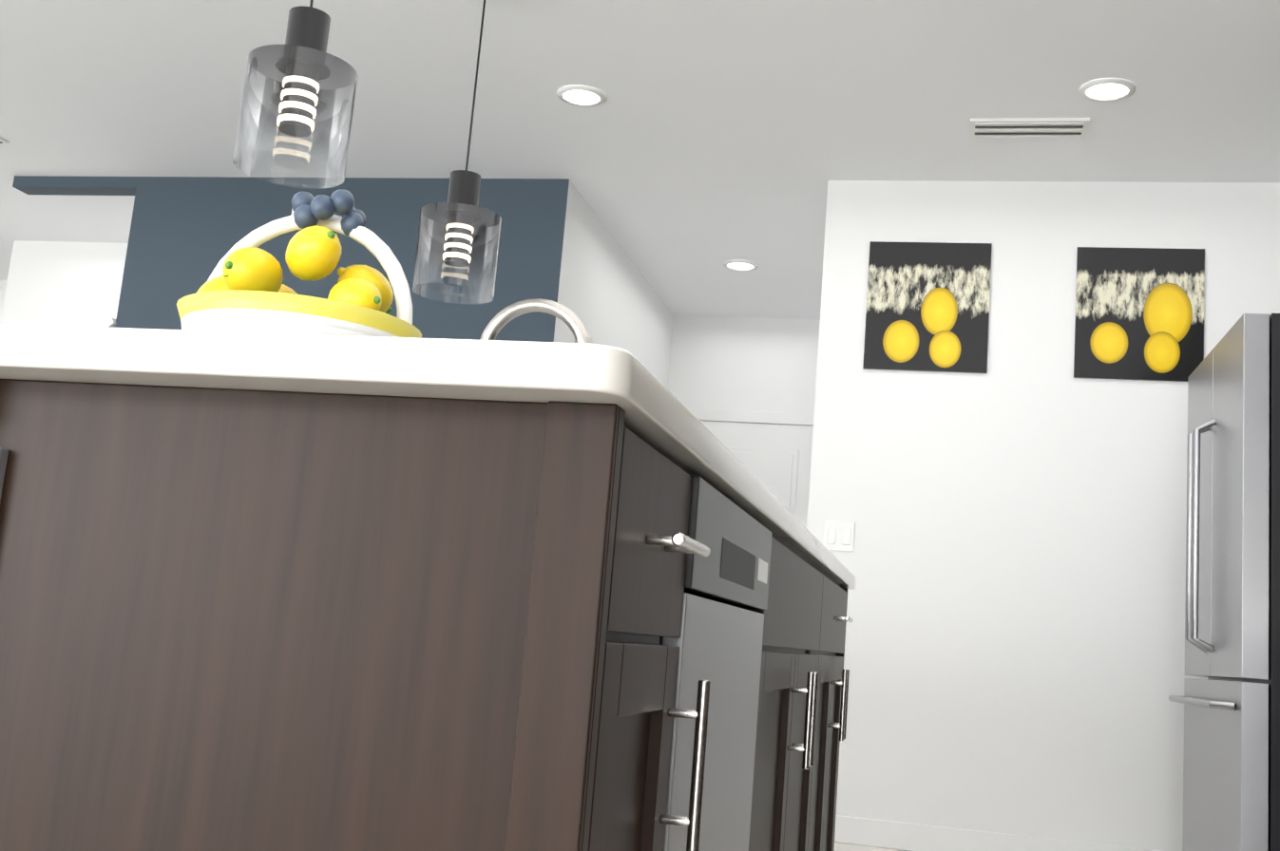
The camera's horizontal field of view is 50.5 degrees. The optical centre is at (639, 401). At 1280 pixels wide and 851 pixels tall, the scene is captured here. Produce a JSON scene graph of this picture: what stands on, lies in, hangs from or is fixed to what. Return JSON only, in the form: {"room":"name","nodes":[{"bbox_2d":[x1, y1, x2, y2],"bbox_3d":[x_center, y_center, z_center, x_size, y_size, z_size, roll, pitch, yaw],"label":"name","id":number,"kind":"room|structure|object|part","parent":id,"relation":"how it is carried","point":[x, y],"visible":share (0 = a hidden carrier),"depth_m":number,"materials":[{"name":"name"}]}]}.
{"room":"kitchen","nodes":[
{"label":"kitchen","id":0,"kind":"room"},
{"bbox_2d":[566,194,668,386],"bbox_3d":[-0.184,0.578,7.066,0.100,2.680,2.410,2,-10,13],"label":"wall","id":1,"kind":"structure","parent":0,"point":[617,306],"depth_m":6.85,"materials":[{"name":"white paint"}]},
{"bbox_2d":[0,175,1279,850],"bbox_3d":[-0.332,0.346,5.805,6.381,2.680,0.120,2,-10,13],"label":"wall","id":2,"kind":"structure","parent":0,"point":[1013,562],"depth_m":5.36,"materials":[{"name":"white paint"}]},
{"bbox_2d":[97,317,116,327],"bbox_3d":[-2.990,0.575,6.350,1.114,1.983,0.170,2,-10,13],"label":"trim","id":3,"kind":"structure","parent":2,"relation":"attached to","point":[110,322],"depth_m":6.33,"materials":[{"name":"white"}]},
{"bbox_2d":[823,520,855,552],"bbox_3d":[0.800,0.541,5.448,0.120,0.120,0.008,2,-10,13],"label":"light switch","id":4,"kind":"object","parent":2,"relation":"attached to","point":[838,536],"visible":0.92,"depth_m":5.45,"materials":[{"name":"white plastic"}]},
{"bbox_2d":[862,241,992,373],"bbox_3d":[1.175,-0.389,5.543,0.490,0.540,0.011,2,-10,13],"label":"framed picture","id":5,"kind":"object","parent":2,"relation":"attached to","point":[927,306],"visible":1,"depth_m":5.54,"materials":[{"name":"black plastic"}]},
{"bbox_2d":[834,815,1159,850],"bbox_3d":[1.625,1.690,5.042,2.125,0.100,0.014,2,-10,13],"label":"baseboard","id":6,"kind":"structure","parent":2,"relation":"attached to","point":[885,834],"depth_m":5.12,"materials":[{"name":"white"}]},
{"bbox_2d":[1073,247,1204,382],"bbox_3d":[1.972,-0.347,5.357,0.480,0.535,0.011,2,-10,13],"label":"framed picture","id":7,"kind":"object","parent":2,"relation":"attached to","point":[1139,314],"visible":0.86,"depth_m":5.35,"materials":[{"name":"black plastic"}]},
{"bbox_2d":[0,0,1279,319],"bbox_3d":[-4.042,-1.693,3.884,13.125,0.060,11.100,2,-10,13],"label":"ceiling","id":8,"kind":"structure","parent":0,"point":[697,148],"depth_m":5.07,"materials":[{"name":"white paint"}]},
{"bbox_2d":[0,136,8,143],"bbox_3d":[-3.096,-1.198,6.048,0.460,0.016,0.240,2,-10,13],"label":"ceiling vent","id":9,"kind":"object","parent":8,"relation":"in","point":[3,141],"visible":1,"depth_m":6.09,"materials":[{"name":"white metal"}]},
{"bbox_2d":[233,0,357,188],"bbox_3d":[-0.729,-1.009,3.068,0.240,1.020,0.240,2,-10,13],"label":"pendant light","id":10,"kind":"object","parent":8,"relation":"hanging from","point":[301,83],"visible":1,"depth_m":2.97,"materials":[{"name":"clear glass"}]},
{"bbox_2d":[411,0,501,304],"bbox_3d":[-0.508,-0.817,4.066,0.240,1.020,0.240,2,-10,13],"label":"pendant light","id":11,"kind":"object","parent":8,"relation":"hanging from","point":[460,228],"visible":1,"depth_m":3.97,"materials":[{"name":"clear glass"}]},
{"bbox_3d":[-0.539,-0.434,4.000,0.240,0.240,0.240,2,-10,13],"label":"lamp shade","id":12,"kind":"part","parent":11,"relation":"part of","materials":[{"name":"clear glass"}]},
{"bbox_2d":[556,84,606,106],"bbox_3d":[-0.218,-1.136,5.043,0.184,0.012,0.184,2,-10,13],"label":"recessed light","id":13,"kind":"object","parent":8,"relation":"in","point":[583,95],"visible":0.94,"depth_m":5.03,"materials":[{"name":"white plastic"}]},
{"bbox_2d":[723,259,758,270],"bbox_3d":[0.528,-0.713,7.110,0.184,0.012,0.184,2,-10,13],"label":"recessed light","id":14,"kind":"object","parent":8,"relation":"in","point":[740,265],"visible":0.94,"depth_m":7.09,"materials":[{"name":"white"}]},
{"bbox_2d":[969,117,1089,138],"bbox_3d":[1.430,-1.005,4.996,0.420,0.016,0.170,2,-10,13],"label":"ceiling vent","id":15,"kind":"object","parent":8,"relation":"in","point":[1032,128],"visible":0.98,"depth_m":4.97,"materials":[{"name":"white metal"}]},
{"bbox_2d":[1078,77,1135,101],"bbox_3d":[1.591,-1.060,4.617,0.184,0.012,0.184,2,-10,13],"label":"recessed light","id":16,"kind":"object","parent":8,"relation":"in","point":[1112,88],"visible":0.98,"depth_m":4.60,"materials":[{"name":"white"}]},
{"bbox_2d":[665,312,813,425],"bbox_3d":[0.650,0.817,8.039,1.110,2.680,0.100,2,-10,13],"label":"wall","id":17,"kind":"structure","parent":0,"point":[750,364],"depth_m":8.20,"materials":[{"name":"white paint"}]},
{"bbox_2d":[687,408,814,528],"bbox_3d":[0.595,1.086,7.919,0.960,2.099,0.053,2,-10,13],"label":"hall door","id":18,"kind":"structure","parent":17,"relation":"in","point":[774,461],"depth_m":8.04,"materials":[{"name":"white paint"}]},
{"bbox_2d":[806,180,851,545],"bbox_3d":[1.008,0.617,6.721,0.100,2.680,2.550,2,-10,13],"label":"wall","id":19,"kind":"structure","parent":0,"point":[829,330],"depth_m":5.60,"materials":[{"name":"white paint"}]},
{"bbox_2d":[833,842,908,850],"bbox_3d":[-4.266,0.998,3.415,13.125,0.060,11.100,2,-10,13],"label":"floor","id":20,"kind":"structure","parent":0,"point":[839,847],"depth_m":5.13,"materials":[{"name":"tile"}]},
{"bbox_2d":[0,370,855,850],"bbox_3d":[-0.135,0.665,2.301,0.824,0.885,2.702,2,-10,13],"label":"kitchen island","id":21,"kind":"object","parent":20,"relation":"on","point":[276,591],"depth_m":1.07,"materials":[{"name":"brown wood"}]},
{"bbox_2d":[0,324,651,397],"bbox_3d":[-0.302,0.208,2.427,1.200,0.041,2.760,2,-10,13],"label":"island countertop","id":22,"kind":"structure","parent":21,"relation":"on","point":[582,368],"depth_m":1.02,"materials":[{"name":"white stone"}]},
{"bbox_2d":[176,189,421,338],"bbox_3d":[-0.446,-0.110,1.790,0.316,0.341,0.316,2,-10,13],"label":"basket","id":23,"kind":"object","parent":22,"relation":"on","point":[242,289],"visible":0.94,"depth_m":1.71,"materials":[{"name":"white ceramic"}]},
{"bbox_2d":[482,298,588,336],"bbox_3d":[-0.083,0.041,2.535,0.515,0.464,0.103,2,-10,13],"label":"faucet","id":24,"kind":"object","parent":22,"relation":"on","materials":[{"name":"silver metal"}]},
{"bbox_2d":[1168,313,1279,850],"bbox_3d":[2.103,0.715,4.130,0.816,1.780,0.920,2,-10,13],"label":"fridge","id":25,"kind":"object","parent":20,"relation":"on","point":[1232,761],"visible":1,"depth_m":3.90,"materials":[{"name":"silver metal"}]}
]}

